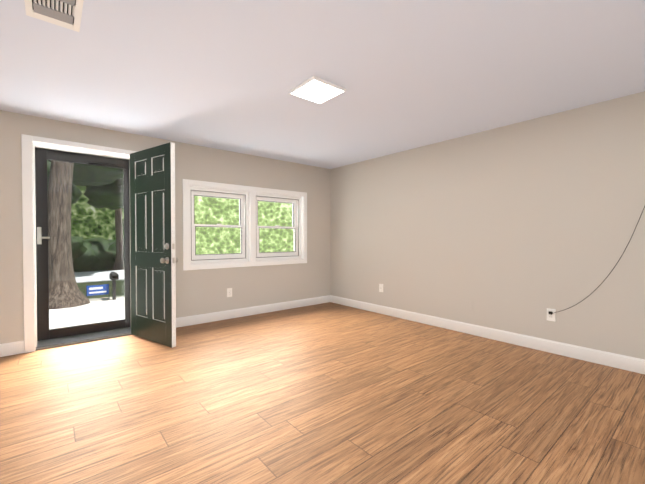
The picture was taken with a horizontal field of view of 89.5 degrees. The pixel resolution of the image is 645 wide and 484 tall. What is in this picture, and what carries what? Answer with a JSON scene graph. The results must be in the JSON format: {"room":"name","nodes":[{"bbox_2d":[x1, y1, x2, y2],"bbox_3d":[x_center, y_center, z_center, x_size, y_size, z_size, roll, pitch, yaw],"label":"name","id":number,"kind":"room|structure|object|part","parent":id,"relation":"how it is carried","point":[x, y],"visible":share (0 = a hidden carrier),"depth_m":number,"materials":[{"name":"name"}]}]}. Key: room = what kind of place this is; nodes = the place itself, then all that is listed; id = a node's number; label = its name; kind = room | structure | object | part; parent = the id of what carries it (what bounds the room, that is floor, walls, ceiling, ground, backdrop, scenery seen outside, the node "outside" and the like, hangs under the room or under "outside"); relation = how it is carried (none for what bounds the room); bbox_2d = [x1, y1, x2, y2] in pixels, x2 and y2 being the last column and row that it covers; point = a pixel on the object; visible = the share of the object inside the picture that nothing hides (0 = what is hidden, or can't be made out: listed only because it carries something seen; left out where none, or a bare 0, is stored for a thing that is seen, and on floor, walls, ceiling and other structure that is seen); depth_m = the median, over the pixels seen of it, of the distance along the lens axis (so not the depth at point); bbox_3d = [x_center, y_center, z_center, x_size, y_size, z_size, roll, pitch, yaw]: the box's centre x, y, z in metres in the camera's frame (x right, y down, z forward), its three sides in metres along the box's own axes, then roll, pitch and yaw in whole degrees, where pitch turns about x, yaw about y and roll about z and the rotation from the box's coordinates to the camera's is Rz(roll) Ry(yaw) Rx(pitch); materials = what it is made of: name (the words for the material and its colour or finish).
{"room":"empty living room","nodes":[
{"label":"empty living room","id":0,"kind":"room"},
{"bbox_2d":[0,110,330,343],"bbox_3d":[-1.949,-0.099,4.063,5.740,2.290,0.270,-1,1,-40],"label":"wall","id":1,"kind":"structure","parent":0,"point":[202,291],"depth_m":4.20,"materials":[{"name":"grey paint"}]},
{"bbox_2d":[0,341,23,356],"bbox_3d":[-3.364,1.006,2.721,1.287,0.120,0.014,-1,1,-40],"label":"baseboard","id":2,"kind":"structure","parent":1,"relation":"attached to","point":[11,348],"depth_m":3.07,"materials":[{"name":"white wood"}]},
{"bbox_2d":[21,134,137,352],"bbox_3d":[-2.544,0.007,3.521,1.016,2.095,0.228,-1,1,-40],"label":"door frame","id":3,"kind":"structure","parent":1,"relation":"attached to","point":[28,241],"depth_m":3.15,"materials":[{"name":"white wood"}]},
{"bbox_2d":[35,147,130,340],"bbox_3d":[-2.657,0.009,3.658,0.900,2.043,0.102,-1,1,-40],"label":"storm door","id":4,"kind":"structure","parent":1,"relation":"in","point":[42,157],"depth_m":3.51,"materials":[{"name":"black"}]},
{"bbox_3d":[-2.920,-0.074,3.407,0.103,0.180,0.053,-1,1,-40],"label":"handle","id":5,"kind":"part","parent":4,"relation":"part of","materials":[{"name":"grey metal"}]},
{"bbox_3d":[-2.649,0.019,3.687,0.708,1.822,0.005,-1,1,-40],"label":"glass","id":6,"kind":"part","parent":4,"relation":"part of","materials":[{"name":"clear glass"}]},
{"bbox_2d":[69,160,125,169],"bbox_3d":[-2.550,-0.889,3.711,0.540,0.032,0.039,-1,1,-40],"label":"door closer","id":7,"kind":"object","parent":4,"relation":"attached to","point":[103,165],"depth_m":3.72,"materials":[{"name":"black metal"}]},
{"bbox_2d":[36,327,131,350],"bbox_3d":[-2.588,1.050,3.589,0.960,0.046,0.330,-1,1,-40],"label":"sill","id":8,"kind":"structure","parent":1,"relation":"attached to","point":[71,340],"depth_m":3.52,"materials":[{"name":"silver metal"}]},
{"bbox_2d":[130,142,178,347],"bbox_3d":[-1.814,0.022,3.457,0.806,2.030,0.180,1,1,34],"label":"entry door","id":9,"kind":"structure","parent":1,"relation":"in","point":[154,259],"depth_m":3.40,"materials":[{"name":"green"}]},
{"bbox_3d":[-1.523,0.105,3.262,0.104,0.204,0.180,1,1,34],"label":"knob","id":10,"kind":"part","parent":9,"relation":"part of","materials":[{"name":"grey metal"}]},
{"bbox_2d":[227,288,231,296],"bbox_3d":[-1.271,0.680,4.456,0.072,0.118,0.008,-1,1,-40],"label":"electrical outlet","id":11,"kind":"object","parent":1,"relation":"attached to","point":[229,292],"visible":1,"depth_m":4.45,"materials":[{"name":"white plastic"}]},
{"bbox_2d":[183,179,306,270],"bbox_3d":[-1.075,-0.234,4.761,1.925,1.140,0.268,-1,1,-40],"label":"window unit","id":12,"kind":"structure","parent":1,"relation":"in","point":[243,255],"depth_m":4.53,"materials":[{"name":"white"}]},
{"bbox_3d":[-1.422,-0.235,4.455,0.646,0.776,0.044,-1,1,-40],"label":"glass","id":13,"kind":"part","parent":12,"relation":"part of","materials":[{"name":"clear glass"}]},
{"bbox_2d":[256,193,300,259],"bbox_3d":[-0.712,-0.238,5.048,0.844,0.984,0.111,-1,1,-40],"label":"window unit","id":14,"kind":"structure","parent":12,"relation":"in","point":[295,202],"depth_m":5.09,"materials":[{"name":"white"}]},
{"bbox_3d":[-0.710,-0.243,5.046,0.646,0.776,0.044,-1,1,-40],"label":"glass","id":15,"kind":"part","parent":14,"relation":"part of","materials":[{"name":"clear glass"}]},
{"bbox_2d":[176,295,329,327],"bbox_3d":[-0.977,0.977,4.700,2.883,0.120,0.014,-1,1,-40],"label":"baseboard","id":16,"kind":"structure","parent":1,"relation":"attached to","point":[212,317],"depth_m":4.61,"materials":[{"name":"white wood"}]},
{"bbox_2d":[0,302,644,483],"bbox_3d":[0.052,1.142,1.668,5.740,0.120,6.540,-1,1,-40],"label":"floor","id":17,"kind":"structure","parent":0,"point":[329,393],"depth_m":2.10,"materials":[{"name":"brown wood"}]},
{"bbox_2d":[0,0,644,168],"bbox_3d":[0.052,-1.268,1.632,5.740,0.120,6.540,-1,1,-40],"label":"ceiling","id":18,"kind":"structure","parent":0,"point":[227,75],"depth_m":2.26,"materials":[{"name":"white paint"}]},
{"bbox_2d":[24,0,83,31],"bbox_3d":[-1.349,-1.201,1.634,0.225,0.012,0.390,-1,1,-40],"label":"ceiling vent","id":19,"kind":"object","parent":18,"relation":"in","point":[67,14],"visible":0.98,"depth_m":1.69,"materials":[{"name":"white metal"}]},
{"bbox_2d":[289,76,345,103],"bbox_3d":[-0.042,-1.210,2.601,0.325,0.024,0.325,-1,1,-40],"label":"recessed light","id":20,"kind":"object","parent":18,"relation":"in","point":[315,89],"visible":1,"depth_m":2.56,"materials":[{"name":"white plastic"}]},
{"bbox_2d":[330,91,644,358],"bbox_3d":[2.244,-0.087,3.292,0.270,2.290,6.270,-1,1,-40],"label":"wall","id":21,"kind":"structure","parent":0,"point":[520,227],"depth_m":3.38,"materials":[{"name":"grey paint"}]},
{"bbox_2d":[379,284,382,291],"bbox_3d":[0.853,0.660,4.754,0.018,0.118,0.072,-1,1,-40],"label":"outlet","id":22,"kind":"object","parent":21,"relation":"attached to","point":[380,287],"visible":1,"depth_m":4.76,"materials":[{"name":"white plastic"}]},
{"bbox_2d":[330,295,644,373],"bbox_3d":[2.048,0.997,3.321,0.014,0.120,6.000,-1,1,-40],"label":"baseboard","id":23,"kind":"structure","parent":21,"relation":"attached to","point":[627,363],"depth_m":3.37,"materials":[{"name":"white wood"}]},
{"bbox_2d":[547,206,644,321],"bbox_3d":[2.431,-0.029,2.816,0.048,1.574,0.841,-1,1,-40],"label":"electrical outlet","id":24,"kind":"object","parent":21,"relation":"attached to","point":[551,314],"visible":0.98,"depth_m":3.11,"materials":[{"name":"white plastic"}]},
{"label":"outside","id":25,"kind":"structure","parent":0,"visible":0},
{"bbox_2d":[49,270,124,328],"bbox_3d":[-12.734,1.730,21.169,60.000,0.372,39.670,-1,1,-40],"label":"ground","id":26,"kind":"structure","parent":25,"point":[106,300],"depth_m":8.34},
{"bbox_2d":[48,160,89,308],"bbox_3d":[-7.197,-3.377,8.968,1.388,11.800,1.361,-1,1,-40],"label":"trunk","id":27,"kind":"object","parent":26,"relation":"on","point":[66,175],"depth_m":8.78,"materials":[{"name":"brown plant"}]},
{"bbox_2d":[47,160,123,271],"bbox_3d":[-16.444,-1.116,15.711,19.546,8.248,10.408,-1,1,-40],"label":"hedge","id":28,"kind":"object","parent":26,"relation":"on","point":[93,258],"depth_m":17.21,"materials":[{"name":"green plant"}]},
{"bbox_2d":[86,272,118,299],"bbox_3d":[-6.502,1.324,9.617,0.765,0.880,0.440,-1,1,-40],"label":"sign","id":29,"kind":"object","parent":26,"relation":"on","point":[100,289],"depth_m":9.70,"materials":[{"name":"blue metal"}]},
{"bbox_2d":[112,208,123,269],"bbox_3d":[-12.492,-2.387,19.820,1.066,9.800,1.052,-1,1,-40],"label":"trunk","id":30,"kind":"object","parent":26,"relation":"on","point":[119,240],"depth_m":19.74,"materials":[{"name":"brown plant"}]},
{"bbox_2d":[74,270,123,282],"bbox_3d":[-9.756,1.685,17.578,60.000,0.140,5.000,-1,1,-40],"label":"street","id":31,"kind":"structure","parent":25,"point":[104,275],"depth_m":15.85,"materials":[{"name":"grey"}]},
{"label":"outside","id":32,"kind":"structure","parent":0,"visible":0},
{"bbox_2d":[71,185,293,253],"bbox_3d":[-11.878,-5.507,14.389,57.956,19.200,22.235,-1,1,-40],"label":"trees","id":33,"kind":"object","parent":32,"point":[267,244],"depth_m":28.37,"materials":[{"name":"green plant"}]}
]}

